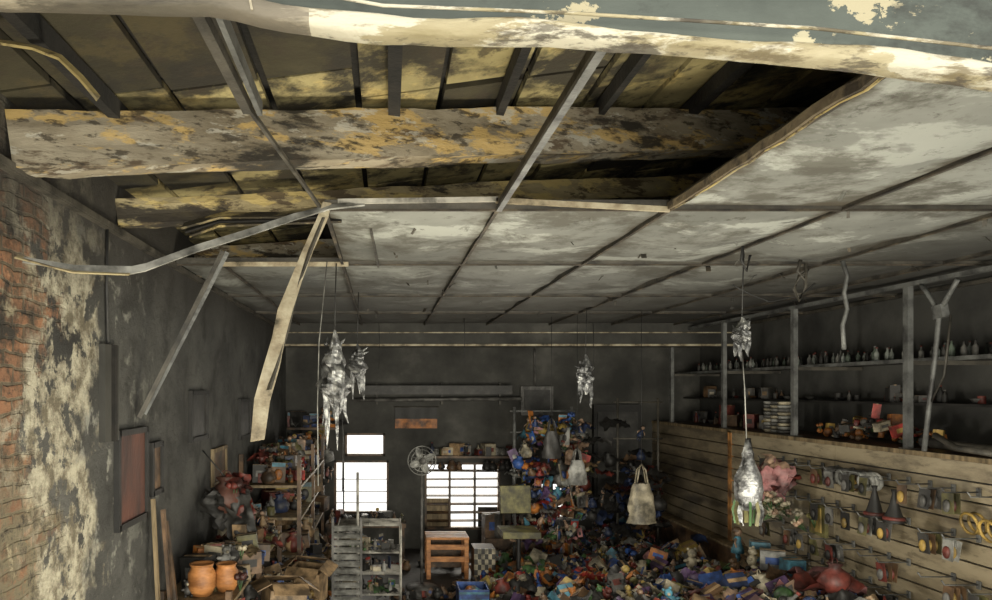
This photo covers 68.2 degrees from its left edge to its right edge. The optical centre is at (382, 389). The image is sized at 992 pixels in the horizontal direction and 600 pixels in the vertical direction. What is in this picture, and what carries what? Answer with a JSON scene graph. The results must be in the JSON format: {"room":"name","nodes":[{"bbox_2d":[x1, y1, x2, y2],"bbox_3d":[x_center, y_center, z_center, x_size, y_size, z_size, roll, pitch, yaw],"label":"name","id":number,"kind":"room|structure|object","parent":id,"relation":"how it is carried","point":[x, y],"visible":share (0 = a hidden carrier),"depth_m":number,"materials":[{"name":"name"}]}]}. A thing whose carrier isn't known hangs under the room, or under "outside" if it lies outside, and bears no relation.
{"room":"abandoned shop","nodes":[
{"label":"abandoned shop","id":0,"kind":"room"},
{"bbox_2d":[0,93,285,599],"bbox_3d":[-1.450,0.525,5.100,0.200,3.350,10.200,0,0,0],"label":"wall","id":1,"kind":"structure","parent":0,"point":[58,539],"depth_m":3.32,"materials":[{"name":"paint"}]},
{"bbox_2d":[99,229,118,442],"bbox_3d":[-1.325,-0.265,3.510,0.049,1.031,0.180,0,0,0],"label":"electrical box","id":2,"kind":"object","parent":1,"relation":"attached to","point":[108,354],"depth_m":3.48,"materials":[{"name":"grey metal"}]},
{"bbox_2d":[114,426,148,532],"bbox_3d":[-1.334,0.460,3.835,0.028,0.512,0.462,0,0,0],"label":"notice board","id":3,"kind":"object","parent":1,"relation":"attached to","point":[131,451],"depth_m":3.81,"materials":[{"name":"red wood"}]},
{"bbox_2d":[149,440,163,496],"bbox_3d":[-1.334,0.460,4.240,0.028,0.312,0.212,0,0,0],"label":"picture frame","id":4,"kind":"object","parent":1,"relation":"attached to","point":[156,449],"visible":0.97,"depth_m":4.23,"materials":[{"name":"wood"}]},
{"bbox_2d":[137,250,228,418],"bbox_3d":[-1.094,-0.310,3.956,0.488,0.931,0.030,0,0,-13],"label":"bar","id":5,"kind":"object","parent":1,"relation":"attached to","point":[222,256],"visible":1,"depth_m":3.95,"materials":[{"name":"metal"}]},
{"bbox_2d":[14,202,364,275],"bbox_3d":[-0.708,-0.638,2.911,1.393,0.413,0.060,0,0,-26],"label":"trim","id":6,"kind":"structure","parent":1,"relation":"attached to","point":[70,268],"depth_m":2.87,"materials":[{"name":"grey metal"}]},
{"bbox_2d":[188,391,208,442],"bbox_3d":[-1.334,0.185,5.225,0.028,0.362,0.482,0,0,0],"label":"picture frame","id":7,"kind":"object","parent":1,"relation":"attached to","point":[198,401],"visible":1,"depth_m":5.18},
{"bbox_2d":[211,445,227,487],"bbox_3d":[-1.334,0.615,5.875,0.028,0.302,0.482,0,0,0],"label":"picture frame","id":8,"kind":"object","parent":1,"relation":"attached to","point":[219,455],"visible":0.73,"depth_m":5.84,"materials":[{"name":"beige wood"}]},
{"bbox_2d":[238,398,250,439],"bbox_3d":[-1.334,0.275,6.950,0.028,0.382,0.532,0,0,0],"label":"picture frame","id":9,"kind":"object","parent":1,"relation":"attached to","point":[244,405],"visible":0.99,"depth_m":6.94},
{"bbox_2d":[115,173,708,228],"bbox_3d":[1.520,-1.279,4.589,6.058,0.897,0.116,0,0,-17],"label":"roof beam","id":10,"kind":"structure","parent":1,"relation":"attached to","point":[148,212],"depth_m":4.06,"materials":[{"name":"brown wood"}]},
{"bbox_2d":[223,74,884,266],"bbox_3d":[0.440,-0.820,3.311,1.135,0.071,3.838,0,0,-41],"label":"trim","id":11,"kind":"structure","parent":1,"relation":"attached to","point":[864,81],"depth_m":2.97,"materials":[{"name":"wood"}]},
{"bbox_2d":[194,239,338,276],"bbox_3d":[1.521,-1.294,6.050,5.818,0.958,1.823,0,0,0],"label":"roof beam","id":12,"kind":"structure","parent":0,"point":[324,248],"depth_m":5.30,"materials":[{"name":"brown wood"}]},
{"bbox_2d":[334,548,470,599],"bbox_3d":[1.500,2.250,4.600,6.200,0.100,11.200,0,0,0],"label":"floor","id":13,"kind":"structure","parent":0,"point":[440,576],"depth_m":8.59,"materials":[{"name":"grey concrete"}]},
{"bbox_2d":[151,433,341,599],"bbox_3d":[-0.889,1.323,6.656,1.028,1.754,5.352,0,0,0],"label":"shelf","id":14,"kind":"object","parent":13,"relation":"on","point":[271,548],"visible":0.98,"depth_m":5.71,"materials":[{"name":"beige wood"}]},
{"bbox_2d":[332,517,361,599],"bbox_3d":[-0.330,1.685,6.600,0.280,1.030,0.046,0,0,0],"label":"shutter","id":15,"kind":"object","parent":13,"relation":"on","point":[334,528],"visible":0.94,"depth_m":6.59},
{"bbox_2d":[326,508,405,557],"bbox_3d":[-0.225,1.881,9.546,1.050,0.638,0.320,0,0,0],"label":"countertop","id":16,"kind":"structure","parent":13,"relation":"on","point":[339,512],"depth_m":9.49,"materials":[{"name":"grey metal"}]},
{"bbox_2d":[337,472,401,599],"bbox_3d":[-0.130,1.490,7.017,0.620,1.420,0.420,0,0,0],"label":"display rack","id":17,"kind":"object","parent":13,"relation":"on","point":[381,585],"visible":0.73,"depth_m":6.94,"materials":[{"name":"grey metal"}]},
{"bbox_2d":[405,446,437,591],"bbox_3d":[0.430,1.407,8.000,0.360,1.586,0.360,0,0,0],"label":"pedestal fan","id":18,"kind":"object","parent":13,"relation":"on","point":[421,461],"visible":1,"depth_m":7.96,"materials":[{"name":"grey metal"}]},
{"bbox_2d":[371,555,479,599],"bbox_3d":[0.529,2.108,8.277,1.440,0.181,1.818,0,0,0],"label":"debris","id":19,"kind":"object","parent":13,"relation":"on","point":[437,593],"visible":0.51,"depth_m":7.61,"materials":[{"name":"multicoloured plastic"}]},
{"bbox_2d":[424,531,468,578],"bbox_3d":[0.750,1.955,8.545,0.500,0.490,0.390,0,0,0],"label":"wooden bench","id":20,"kind":"object","parent":13,"relation":"on","point":[441,548],"visible":1,"depth_m":8.39,"materials":[{"name":"orange wood"}]},
{"bbox_2d":[456,582,488,599],"bbox_3d":[0.880,2.060,7.096,0.292,0.260,0.320,0,0,0],"label":"plastic crate","id":21,"kind":"object","parent":13,"relation":"on","point":[464,590],"visible":1,"depth_m":6.94,"materials":[{"name":"blue plastic"}]},
{"bbox_2d":[497,485,540,571],"bbox_3d":[1.473,1.622,7.700,0.492,1.146,0.514,0,0,0],"label":"office chair","id":22,"kind":"object","parent":13,"relation":"on","point":[513,499],"visible":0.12,"depth_m":7.86,"materials":[{"name":"fabric"}]},
{"bbox_2d":[469,398,885,599],"bbox_3d":[2.268,1.199,6.929,2.698,2.198,5.342,0,0,0],"label":"pile","id":23,"kind":"object","parent":13,"relation":"on","point":[618,560],"visible":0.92,"depth_m":7.85,"materials":[{"name":"multicoloured plastic"}]},
{"bbox_2d":[471,543,494,578],"bbox_3d":[1.160,2.005,8.350,0.240,0.390,0.300,0,0,0],"label":"box","id":24,"kind":"object","parent":23,"relation":"on","point":[482,554],"visible":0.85,"depth_m":8.20,"materials":[{"name":"cardboard"}]},
{"bbox_2d":[5,106,808,178],"bbox_3d":[1.521,-1.279,3.595,5.829,0.973,2.052,0,0,0],"label":"roof beam","id":25,"kind":"structure","parent":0,"point":[50,143],"depth_m":2.99,"materials":[{"name":"brown wood"}]},
{"bbox_2d":[0,13,857,245],"bbox_3d":[1.525,-1.494,5.891,6.150,0.945,9.582,0,0,0],"label":"roof","id":26,"kind":"structure","parent":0,"point":[150,63],"depth_m":2.93,"materials":[{"name":"brown wood"}]},
{"bbox_2d":[0,39,99,100],"bbox_3d":[-1.014,-0.933,2.100,0.373,0.188,0.025,0,0,0],"label":"batten","id":27,"kind":"object","parent":26,"relation":"hanging from","point":[39,49],"visible":1,"depth_m":2.09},
{"bbox_2d":[1,13,129,118],"bbox_3d":[-1.010,-1.049,2.149,0.060,0.070,1.698,0,0,0],"label":"joist","id":28,"kind":"object","parent":26,"relation":"attached to","point":[32,26],"depth_m":2.25,"materials":[{"name":"brown wood"}]},
{"bbox_2d":[388,45,402,116],"bbox_3d":[0.040,-1.188,2.305,0.070,0.070,2.010,0,0,0],"label":"joist","id":29,"kind":"object","parent":26,"relation":"attached to","point":[394,51],"depth_m":2.67,"materials":[{"name":"wood"}]},
{"bbox_2d":[493,47,531,115],"bbox_3d":[0.510,-1.251,2.375,0.055,0.070,2.150,0,0,0],"label":"joist","id":30,"kind":"object","parent":26,"relation":"attached to","point":[519,57],"depth_m":2.85,"materials":[{"name":"wood"}]},
{"bbox_2d":[593,54,651,114],"bbox_3d":[1.010,-1.318,2.449,0.050,0.070,2.298,0,0,0],"label":"joist","id":31,"kind":"object","parent":26,"relation":"attached to","point":[635,62],"depth_m":3.04,"materials":[{"name":"wood"}]},
{"bbox_2d":[679,61,754,114],"bbox_3d":[1.510,-1.384,2.523,0.070,0.070,2.447,0,0,0],"label":"joist","id":32,"kind":"object","parent":26,"relation":"attached to","point":[731,71],"depth_m":3.24,"materials":[{"name":"brown wood"}]},
{"bbox_2d":[286,347,699,547],"bbox_3d":[1.525,0.150,10.100,5.750,4.100,0.200,0,0,0],"label":"wall","id":33,"kind":"structure","parent":0,"point":[617,370],"depth_m":10.00,"materials":[{"name":"paint"}]},
{"bbox_2d":[287,408,348,482],"bbox_3d":[-0.886,0.753,9.851,0.846,1.020,0.416,0,0,0],"label":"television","id":34,"kind":"object","parent":33,"relation":"attached to","point":[296,420],"visible":0.45,"depth_m":9.79,"materials":[{"name":"plastic"}]},
{"bbox_2d":[334,461,388,513],"bbox_3d":[-0.300,1.350,10.060,0.760,0.740,0.080,0,0,0],"label":"window","id":35,"kind":"structure","parent":33,"relation":"in","point":[335,462],"depth_m":10.02,"materials":[{"name":"white metal"}]},
{"bbox_2d":[345,433,384,455],"bbox_3d":[-0.250,0.760,10.060,0.560,0.320,0.080,0,0,0],"label":"window","id":36,"kind":"structure","parent":33,"relation":"in","point":[346,434],"depth_m":10.02,"materials":[{"name":"white glass"}]},
{"bbox_2d":[394,406,438,427],"bbox_3d":[0.460,0.379,9.970,0.620,0.302,0.020,0,0,0],"label":"banner","id":37,"kind":"object","parent":33,"relation":"attached to","point":[405,416],"visible":1,"depth_m":9.97,"materials":[{"name":"fabric"}]},
{"bbox_2d":[354,383,521,403],"bbox_3d":[0.750,0.050,9.874,2.300,0.300,0.248,0,0,0],"label":"shelf","id":38,"kind":"object","parent":33,"relation":"attached to","point":[499,389],"visible":0.96,"depth_m":9.75,"materials":[{"name":"metal"}]},
{"bbox_2d":[425,463,499,528],"bbox_3d":[1.105,1.475,10.065,1.050,0.930,0.090,0,0,0],"label":"window","id":39,"kind":"structure","parent":33,"relation":"in","point":[438,512],"depth_m":10.05,"materials":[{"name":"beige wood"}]},
{"bbox_2d":[423,442,538,471],"bbox_3d":[1.300,0.910,9.831,1.600,0.397,0.334,0,0,0],"label":"wall shelf","id":40,"kind":"object","parent":33,"relation":"attached to","point":[455,450],"visible":0.88,"depth_m":9.75,"materials":[{"name":"brown wood"}]},
{"bbox_2d":[520,347,552,414],"bbox_3d":[2.125,-0.200,9.950,0.450,1.100,0.099,0,0,0],"label":"box","id":41,"kind":"object","parent":33,"relation":"attached to","point":[534,397],"visible":0.73,"depth_m":9.90,"materials":[{"name":"grey metal"}]},
{"bbox_2d":[540,482,564,518],"bbox_3d":[2.355,1.540,10.060,0.350,0.520,0.080,0,0,0],"label":"window","id":42,"kind":"structure","parent":33,"relation":"in","point":[542,482],"depth_m":10.02,"materials":[{"name":"white glass"}]},
{"bbox_2d":[592,404,640,527],"bbox_3d":[3.225,1.200,9.935,0.650,2.000,0.110,0,0,0],"label":"door","id":43,"kind":"structure","parent":33,"relation":"in","point":[631,413],"depth_m":9.88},
{"bbox_2d":[0,0,991,91],"bbox_3d":[1.525,-1.126,1.196,5.950,1.494,0.068,0,0,0],"label":"ceiling beam","id":44,"kind":"structure","parent":0,"point":[946,42],"depth_m":1.20,"materials":[{"name":"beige paint"}]},
{"bbox_2d":[183,78,991,323],"bbox_3d":[1.525,-0.802,5.813,5.750,0.104,8.374,0,0,0],"label":"ceiling","id":45,"kind":"structure","parent":0,"point":[894,132],"depth_m":3.81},
{"bbox_2d":[181,207,341,236],"bbox_3d":[-0.603,-0.835,3.533,0.815,0.158,0.104,0,0,7],"label":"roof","id":46,"kind":"structure","parent":45,"relation":"attached to","point":[222,219],"depth_m":3.52,"materials":[{"name":"brown wood"}]},
{"bbox_2d":[250,202,330,441],"bbox_3d":[-0.386,-0.308,3.009,0.062,1.025,0.438,0,0,40],"label":"trim strip","id":47,"kind":"object","parent":45,"relation":"hanging from","point":[285,311],"visible":1,"depth_m":2.97,"materials":[{"name":"timber"}]},
{"bbox_2d":[315,262,353,491],"bbox_3d":[-0.322,-0.075,4.542,0.204,1.450,0.227,0,0,28],"label":"hanging lantern","id":48,"kind":"object","parent":45,"relation":"hanging from","point":[334,384],"visible":1,"depth_m":4.50,"materials":[{"name":"metal"}]},
{"bbox_2d":[345,292,367,399],"bbox_3d":[-0.217,-0.360,5.891,0.192,0.880,0.182,0,0,-45],"label":"hanging lantern","id":49,"kind":"object","parent":45,"relation":"hanging from","point":[356,365],"visible":0.98,"depth_m":5.86,"materials":[{"name":"metal"}]},
{"bbox_2d":[370,228,378,267],"bbox_3d":[-0.045,-0.795,4.100,0.012,0.028,1.001,0,0,2],"label":"bar","id":50,"kind":"object","parent":45,"relation":"attached to","point":[371,230],"visible":1,"depth_m":3.99,"materials":[{"name":"metal"}]},
{"bbox_2d":[464,322,464,354],"bbox_3d":[0.905,-0.575,8.000,0.017,0.450,0.008,0,0,0],"label":"hanging cable","id":51,"kind":"object","parent":45,"relation":"hanging from","point":[464,322],"visible":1,"depth_m":8.00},
{"bbox_2d":[0,17,991,326],"bbox_3d":[1.525,-0.825,5.130,5.750,0.090,7.460,0,0,0],"label":"grid","id":52,"kind":"object","parent":45,"relation":"attached to","point":[590,60],"depth_m":3.44,"materials":[{"name":"grey metal"}]},
{"bbox_2d":[273,323,737,346],"bbox_3d":[1.525,-0.695,8.975,5.750,0.310,0.290,0,0,0],"label":"soffit beam","id":53,"kind":"structure","parent":45,"relation":"attached to","point":[304,334],"depth_m":8.86,"materials":[{"name":"metal"}]},
{"bbox_2d":[541,317,561,458],"bbox_3d":[1.852,-0.025,7.897,0.230,1.550,0.108,0,0,0],"label":"tote bag","id":54,"kind":"object","parent":45,"relation":"hanging from","point":[551,443],"visible":1,"depth_m":7.87,"materials":[{"name":"grey fabric"}]},
{"bbox_2d":[567,447,587,484],"bbox_3d":[2.053,0.100,7.596,0.228,1.800,0.109,0,0,0],"label":"tote bag","id":55,"kind":"object","parent":45,"relation":"hanging from","point":[577,473],"visible":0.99,"depth_m":7.57,"materials":[{"name":"white fabric"}]},
{"bbox_2d":[575,308,594,408],"bbox_3d":[1.955,-0.310,6.996,0.183,0.980,0.185,0,0,0],"label":"hanging lantern","id":56,"kind":"object","parent":45,"relation":"hanging from","point":[584,376],"visible":1,"depth_m":6.96,"materials":[{"name":"metal"}]},
{"bbox_2d":[593,327,593,375],"bbox_3d":[2.455,-0.450,8.400,0.017,0.700,0.008,0,0,0],"label":"hanging cable","id":57,"kind":"object","parent":45,"relation":"hanging from","point":[593,327],"visible":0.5,"depth_m":8.40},
{"bbox_2d":[626,311,656,524],"bbox_3d":[2.619,0.275,7.294,0.306,2.150,0.152,0,0,11],"label":"tote bag","id":58,"kind":"object","parent":45,"relation":"hanging from","point":[641,508],"visible":1,"depth_m":7.26,"materials":[{"name":"beige fabric"}]},
{"bbox_2d":[740,246,751,271],"bbox_3d":[2.015,-0.728,4.000,0.064,0.147,0.016,0,0,0],"label":"hanging cable","id":59,"kind":"object","parent":45,"relation":"hanging from","point":[742,247],"visible":1,"depth_m":4.00,"materials":[{"name":"grey metal"}]},
{"bbox_2d":[731,251,763,525],"bbox_3d":[2.101,-0.010,4.176,0.199,1.580,0.176,0,0,0],"label":"hanging lantern","id":60,"kind":"object","parent":45,"relation":"hanging from","point":[748,481],"visible":1,"depth_m":4.14,"materials":[{"name":"metal"}]},
{"bbox_2d":[732,283,815,302],"bbox_3d":[2.905,-0.730,5.374,0.615,0.150,0.061,0,0,9],"label":"hanging cable","id":61,"kind":"object","parent":45,"relation":"hanging from","point":[814,283],"visible":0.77,"depth_m":5.39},
{"bbox_2d":[792,260,809,301],"bbox_3d":[2.573,-0.672,4.430,0.104,0.261,0.020,0,0,0],"label":"hanging cable","id":62,"kind":"object","parent":45,"relation":"hanging from","point":[805,272],"visible":1,"depth_m":4.42,"materials":[{"name":"metal"}]},
{"bbox_2d":[840,260,849,349],"bbox_3d":[2.855,-0.526,4.450,0.052,0.554,0.026,0,0,0],"label":"hanging cable","id":63,"kind":"object","parent":45,"relation":"hanging from","point":[843,263],"visible":0.98,"depth_m":4.44,"materials":[{"name":"grey metal"}]},
{"bbox_2d":[652,421,991,599],"bbox_3d":[3.757,1.023,6.500,0.053,1.195,7.000,0,0,0],"label":"wooden plank wall","id":64,"kind":"structure","parent":0,"point":[701,463],"depth_m":5.77,"materials":[{"name":"brown wood"}]},
{"bbox_2d":[651,511,863,597],"bbox_3d":[3.695,1.913,6.525,0.170,0.575,6.650,0,0,0],"label":"panel","id":65,"kind":"object","parent":64,"relation":"attached to","point":[718,547],"visible":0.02,"depth_m":8.33,"materials":[{"name":"brown wood"}]},
{"bbox_2d":[756,454,991,599],"bbox_3d":[3.511,1.079,5.348,0.432,1.020,2.998,0,0,0],"label":"hanging merchandise","id":66,"kind":"object","parent":64,"relation":"attached to","point":[779,476],"visible":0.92,"depth_m":5.28,"materials":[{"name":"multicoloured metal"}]},
{"bbox_2d":[663,421,991,533],"bbox_3d":[4.093,1.312,6.500,0.615,1.775,7.000,0,0,0],"label":"wall ledge","id":67,"kind":"object","parent":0,"point":[808,434],"visible":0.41,"depth_m":6.18,"materials":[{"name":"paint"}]},
{"bbox_2d":[669,347,676,422],"bbox_3d":[3.780,-0.158,9.400,0.080,1.163,0.100,0,0,0],"label":"post","id":68,"kind":"object","parent":67,"relation":"on","point":[671,349],"depth_m":9.37,"materials":[{"name":"grey metal"}]},
{"bbox_2d":[719,323,730,428],"bbox_3d":[3.780,-0.158,7.960,0.080,1.163,0.100,0,0,0],"label":"post","id":69,"kind":"object","parent":67,"relation":"on","point":[723,325],"depth_m":7.93,"materials":[{"name":"grey metal"}]},
{"bbox_2d":[788,309,801,435],"bbox_3d":[3.780,-0.158,6.600,0.080,1.163,0.100,0,0,0],"label":"post","id":70,"kind":"object","parent":67,"relation":"on","point":[794,312],"depth_m":6.57,"materials":[{"name":"grey metal"}]},
{"bbox_2d":[693,401,949,445],"bbox_3d":[4.087,0.267,6.756,0.492,0.312,5.799,0,0,0],"label":"packaged goods","id":71,"kind":"object","parent":67,"relation":"on","point":[893,424],"visible":0.77,"depth_m":6.39,"materials":[{"name":"multicoloured metal"}]},
{"bbox_2d":[899,286,919,448],"bbox_3d":[3.780,-0.158,5.170,0.080,1.163,0.100,0,0,0],"label":"post","id":72,"kind":"object","parent":67,"relation":"on","point":[907,291],"depth_m":5.15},
{"bbox_2d":[918,278,959,450],"bbox_3d":[3.752,-0.159,4.860,0.097,1.162,0.343,0,0,0],"label":"post","id":73,"kind":"object","parent":67,"relation":"on","point":[940,311],"visible":1,"depth_m":4.89,"materials":[{"name":"grey metal"}]},
{"bbox_2d":[928,432,991,456],"bbox_3d":[3.743,0.347,4.454,0.234,0.132,1.204,0,0,2],"label":"pipe","id":74,"kind":"object","parent":67,"relation":"on","point":[938,441],"visible":0.96,"depth_m":4.64,"materials":[{"name":"metal"}]},
{"bbox_2d":[688,265,991,329],"bbox_3d":[3.773,-0.755,6.500,0.045,0.030,7.000,0,0,0],"label":"pipe","id":75,"kind":"object","parent":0,"point":[984,269],"depth_m":5.58,"materials":[{"name":"grey metal"}]},
{"bbox_2d":[700,275,991,444],"bbox_3d":[4.500,0.150,5.100,0.200,4.100,10.200,0,0,0],"label":"wall","id":76,"kind":"structure","parent":0,"point":[879,324],"depth_m":6.45,"materials":[{"name":"paint"}]},
{"bbox_2d":[674,354,991,375],"bbox_3d":[4.100,-0.210,6.600,0.600,0.060,6.800,0,0,0],"label":"wall shelf","id":77,"kind":"object","parent":76,"relation":"attached to","point":[981,359],"visible":0.97,"depth_m":6.37,"materials":[{"name":"grey wood"}]},
{"bbox_2d":[697,362,720,370],"label":"bottles","id":78,"kind":"object","parent":77,"relation":"on","point":[703,368],"depth_m":9.15,"materials":[{"name":"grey glass"}]},
{"bbox_2d":[727,356,790,369],"label":"bottles","id":79,"kind":"object","parent":77,"relation":"on","point":[775,363],"depth_m":8.00,"materials":[{"name":"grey glass"}]},
{"bbox_2d":[798,351,850,364],"label":"bottles","id":80,"kind":"object","parent":77,"relation":"on","point":[840,358],"depth_m":6.76,"materials":[{"name":"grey glass"}]},
{"bbox_2d":[856,346,893,361],"label":"bottles","id":81,"kind":"object","parent":77,"relation":"on","point":[875,355],"depth_m":6.03,"materials":[{"name":"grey glass"}]},
{"bbox_2d":[918,346,923,357],"label":"bottles","id":82,"kind":"object","parent":77,"relation":"on","point":[920,353],"depth_m":5.62,"materials":[{"name":"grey glass"}]},
{"bbox_2d":[938,339,978,356],"label":"bottles","id":83,"kind":"object","parent":77,"relation":"on","point":[970,349],"depth_m":5.13,"materials":[{"name":"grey glass"}]},
{"bbox_2d":[984,343,991,353],"label":"bottles","id":84,"kind":"object","parent":77,"relation":"on","point":[987,350],"depth_m":5.05,"materials":[{"name":"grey glass"}]},
{"bbox_2d":[683,397,991,407],"bbox_3d":[4.285,0.110,6.600,0.230,0.020,6.800,0,0,0],"label":"wall shelf","id":85,"kind":"object","parent":76,"relation":"attached to","point":[748,399],"visible":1,"depth_m":6.29,"materials":[{"name":"grey wood"}]},
{"bbox_2d":[703,385,986,403],"bbox_3d":[4.290,0.013,6.882,0.196,0.172,5.429,0,0,0],"label":"packaged goods","id":86,"kind":"object","parent":85,"relation":"on","point":[893,393],"visible":0.8,"depth_m":6.70}
]}

